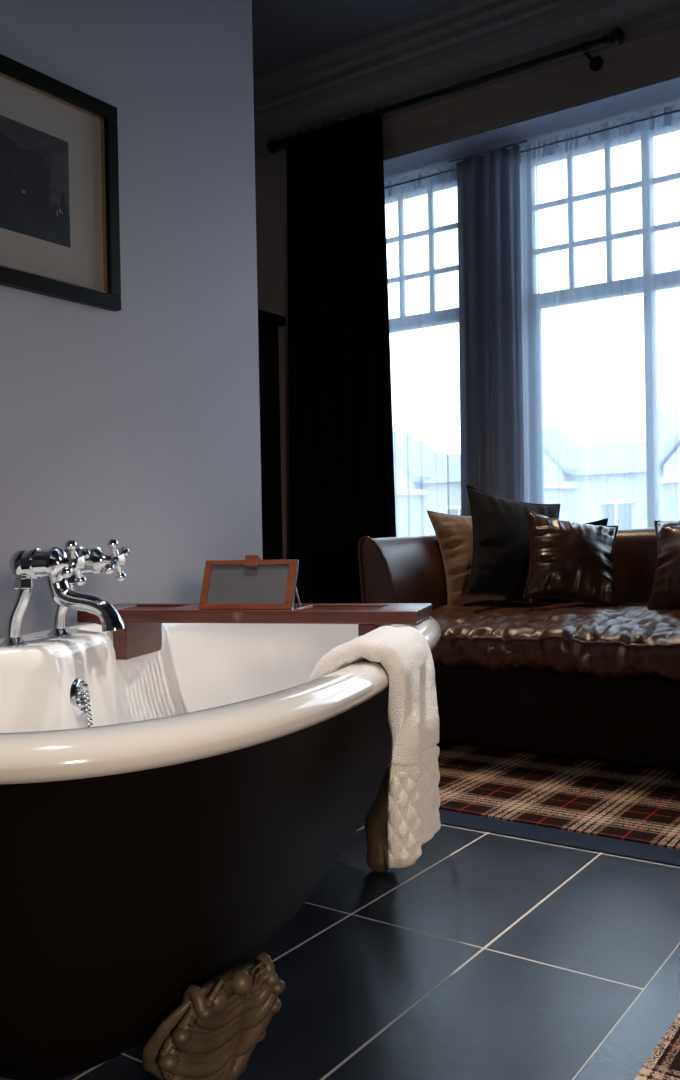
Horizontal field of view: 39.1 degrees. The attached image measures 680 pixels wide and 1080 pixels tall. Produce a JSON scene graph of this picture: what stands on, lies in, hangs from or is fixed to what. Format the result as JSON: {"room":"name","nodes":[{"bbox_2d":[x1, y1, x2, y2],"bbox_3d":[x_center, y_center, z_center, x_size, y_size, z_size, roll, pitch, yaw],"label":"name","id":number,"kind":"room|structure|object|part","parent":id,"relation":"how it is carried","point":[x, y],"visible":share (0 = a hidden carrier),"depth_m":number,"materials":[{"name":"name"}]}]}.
{"room":"bathroom","nodes":[
{"label":"bathroom","id":0,"kind":"room"},
{"bbox_2d":[0,0,262,638],"bbox_3d":[-1.607,-0.727,1.190,0.120,3.100,4.530,-1,0,35],"label":"wall","id":1,"kind":"structure","parent":0,"point":[137,425],"depth_m":2.63,"materials":[{"name":"grey paint"}]},
{"bbox_2d":[0,54,120,311],"bbox_3d":[-0.777,-0.861,2.246,0.028,0.530,0.660,-1,0,35],"label":"framed picture","id":2,"kind":"object","parent":1,"relation":"attached to","point":[60,217],"visible":1,"depth_m":2.37,"materials":[{"name":"black wood"}]},
{"bbox_2d":[0,115,69,247],"bbox_3d":[-0.782,-0.861,2.250,0.002,0.264,0.364,-1,0,35],"label":"print","id":3,"kind":"object","parent":2,"relation":"attached to","point":[35,157],"depth_m":2.31,"materials":[{"name":"grey paper"}]},
{"bbox_2d":[0,820,679,1079],"bbox_3d":[-0.963,0.839,0.751,1.400,0.050,4.500,-1,0,35],"label":"floor","id":4,"kind":"structure","parent":0,"point":[487,956],"depth_m":1.78,"materials":[{"name":"tile"}]},
{"bbox_2d":[0,539,440,1079],"bbox_3d":[-0.271,0.395,1.792,0.866,0.799,1.763,-1,0,14],"label":"bathtub","id":5,"kind":"object","parent":4,"relation":"on","point":[166,813],"visible":0.8,"depth_m":1.15,"materials":[{"name":"black paint"}]},
{"bbox_2d":[0,539,128,646],"bbox_3d":[-0.519,0.096,1.837,0.227,0.193,0.262,-1,0,35],"label":"mixer tap","id":6,"kind":"object","parent":5,"relation":"on","point":[61,569],"depth_m":1.80,"materials":[{"name":"silver metal"}]},
{"bbox_2d":[70,678,92,726],"bbox_3d":[-0.481,0.402,1.786,0.040,0.288,0.066,-1,0,35],"label":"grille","id":7,"kind":"object","parent":5,"relation":"attached to","point":[81,689],"depth_m":1.78,"materials":[{"name":"silver metal"}]},
{"bbox_2d":[0,616,440,783],"bbox_3d":[-0.272,0.385,1.792,0.860,0.395,1.760,-1,0,14],"label":"enamel bowl","id":8,"kind":"object","parent":5,"relation":"on","point":[218,703],"depth_m":1.64,"materials":[{"name":"white ceramic"}]},
{"bbox_2d":[77,555,431,659],"bbox_3d":[-0.196,0.150,2.198,0.790,0.233,0.210,-1,0,15],"label":"rack","id":9,"kind":"object","parent":5,"relation":"on","point":[253,590],"visible":0.84,"depth_m":2.14,"materials":[{"name":"brown wood"}]},
{"bbox_3d":[-0.205,0.100,2.143,0.185,0.088,0.043,-1,0,15],"label":"grey panel","id":10,"kind":"part","parent":9,"relation":"part of","materials":[{"name":"grey"}]},
{"bbox_2d":[308,626,440,867],"bbox_3d":[0.062,0.315,1.532,0.190,0.336,0.257,-1,0,14],"label":"towel","id":11,"kind":"object","parent":5,"relation":"on","point":[413,797],"visible":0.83,"depth_m":1.42,"materials":[{"name":"white fabric"}]},
{"bbox_2d":[439,809,679,1079],"bbox_3d":[-0.901,0.836,0.775,1.475,0.054,4.610,-1,0,35],"label":"trim","id":12,"kind":"structure","parent":4,"relation":"on","point":[624,1052],"depth_m":1.64,"materials":[{"name":"blue stone"}]},
{"bbox_2d":[252,0,462,78],"bbox_3d":[0.401,-2.364,1.016,6.650,0.100,6.800,-1,0,35],"label":"ceiling","id":13,"kind":"structure","parent":0,"point":[285,33],"depth_m":4.31,"materials":[{"name":"grey paint"}]},
{"bbox_2d":[253,0,679,558],"bbox_3d":[2.164,-0.813,3.499,6.450,3.100,0.760,-1,0,35],"label":"wall","id":14,"kind":"structure","parent":0,"point":[655,57],"depth_m":4.39,"materials":[{"name":"beige paint"}]},
{"bbox_2d":[384,163,460,536],"bbox_3d":[0.342,-0.882,4.893,0.710,1.950,0.037,-1,0,35],"label":"sheer curtain","id":15,"kind":"object","parent":14,"relation":"hanging from","point":[421,216],"visible":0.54,"depth_m":4.83,"materials":[{"name":"white fabric"}]},
{"bbox_3d":[0.325,-1.821,4.888,0.710,0.010,0.010,-1,0,35],"label":"wire rod","id":16,"kind":"part","parent":15,"relation":"part of","materials":[{"name":"grey paint"}]},
{"bbox_2d":[267,27,624,153],"bbox_3d":[0.418,-2.029,4.450,1.862,0.086,0.167,-1,0,35],"label":"curtain rod","id":17,"kind":"object","parent":14,"relation":"attached to","point":[616,37],"visible":0.84,"depth_m":4.21,"materials":[{"name":"black metal"}]},
{"bbox_2d":[285,107,395,602],"bbox_3d":[-0.020,-0.652,4.713,0.661,2.807,0.106,-1,0,35],"label":"curtain","id":18,"kind":"object","parent":17,"relation":"hanging from","point":[342,485],"visible":0.8,"depth_m":4.70,"materials":[{"name":"black fabric"}]},
{"bbox_2d":[448,140,526,515],"bbox_3d":[0.715,-0.885,4.571,0.410,1.946,0.087,-1,0,35],"label":"drape","id":19,"kind":"object","parent":14,"relation":"hanging from","point":[488,186],"visible":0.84,"depth_m":4.56,"materials":[{"name":"grey fabric"}]},
{"bbox_3d":[0.701,-1.852,4.570,0.410,0.012,0.012,-1,0,35],"label":"drape rail","id":20,"kind":"part","parent":19,"relation":"part of","materials":[{"name":"metal"}]},
{"bbox_2d":[519,103,679,528],"bbox_3d":[1.789,-0.903,3.882,2.320,1.950,0.038,-1,0,35],"label":"sheer curtain","id":21,"kind":"object","parent":14,"relation":"hanging from","point":[600,205],"visible":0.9,"depth_m":4.29,"materials":[{"name":"white fabric"}]},
{"bbox_3d":[1.771,-1.843,3.876,2.320,0.010,0.010,-1,0,35],"label":"wire rod","id":22,"kind":"part","parent":21,"relation":"part of","materials":[{"name":"grey paint"}]},
{"bbox_3d":[0.492,0.870,1.076,6.650,0.069,6.900,-1,0,35],"label":"floor","id":23,"kind":"structure","parent":0,"visible":0},
{"bbox_2d":[387,740,679,1079],"bbox_3d":[0.347,0.809,0.871,6.448,0.058,6.198,-1,0,35],"label":"carpet","id":24,"kind":"object","parent":23,"relation":"on","point":[616,800],"visible":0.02,"depth_m":2.85,"materials":[{"name":"multicoloured carpet"}]},
{"bbox_2d":[258,309,284,559],"bbox_3d":[-0.752,-0.176,4.551,0.432,1.910,1.140,-1,0,35],"label":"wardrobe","id":25,"kind":"object","parent":24,"relation":"on","point":[268,323],"visible":0.09,"depth_m":4.81,"materials":[{"name":"black wood"}]},
{"bbox_3d":[-0.774,-1.107,4.549,0.420,0.049,1.140,-1,0,35],"label":"cornice","id":26,"kind":"part","parent":25,"relation":"part of","materials":[{"name":"black wood"}]},
{"bbox_2d":[358,527,679,769],"bbox_3d":[1.258,0.348,3.316,2.257,0.800,0.992,-1,0,35],"label":"leather sofa","id":27,"kind":"object","parent":24,"relation":"on","point":[569,678],"visible":0.76,"depth_m":3.23,"materials":[{"name":"brown leather"}]},
{"bbox_3d":[0.410,0.349,3.920,0.172,0.749,0.920,-1,0,35],"label":"arm","id":28,"kind":"part","parent":27,"relation":"part of","materials":[{"name":"brown leather"}]},
{"bbox_2d":[427,510,531,604],"bbox_3d":[0.572,0.071,3.917,0.397,0.392,0.222,-1,0,-18],"label":"velvet pillow","id":29,"kind":"object","parent":27,"relation":"on","point":[454,533],"visible":0.51,"depth_m":3.84,"materials":[{"name":"brown fabric"}]},
{"bbox_2d":[466,484,564,603],"bbox_3d":[0.698,0.028,3.807,0.494,0.508,0.218,-1,0,-14],"label":"velvet pillow","id":30,"kind":"object","parent":27,"relation":"on","point":[501,534],"visible":0.76,"depth_m":3.72,"materials":[{"name":"black fabric"}]},
{"bbox_2d":[431,600,679,680],"bbox_3d":[1.208,0.337,3.242,2.020,0.220,0.812,-1,0,35],"label":"seat cushion","id":31,"kind":"object","parent":27,"relation":"on","point":[537,640],"depth_m":3.21,"materials":[{"name":"brown leather"}]},
{"bbox_2d":[523,510,617,606],"bbox_3d":[0.874,0.079,3.611,0.417,0.397,0.224,-1,0,-1],"label":"leather pillow","id":32,"kind":"object","parent":27,"relation":"on","point":[569,561],"visible":0.97,"depth_m":3.53,"materials":[{"name":"brown leather"}]},
{"bbox_3d":[1.480,0.199,3.637,2.139,0.514,0.204,-1,0,35],"label":"backrest","id":33,"kind":"part","parent":27,"relation":"part of","materials":[{"name":"brown leather"}]},
{"bbox_2d":[586,518,607,525],"bbox_3d":[0.949,0.077,3.831,0.248,0.323,0.068,-1,0,24],"label":"velvet pillow","id":34,"kind":"object","parent":27,"relation":"on","point":[603,522],"visible":0.02,"depth_m":3.78,"materials":[{"name":"black fabric"}]},
{"bbox_2d":[647,520,679,610],"bbox_3d":[1.284,0.081,3.325,0.424,0.384,0.312,-1,0,29],"label":"leather pillow","id":35,"kind":"object","parent":27,"relation":"on","point":[665,594],"visible":0.84,"depth_m":3.31,"materials":[{"name":"brown leather"}]}
]}

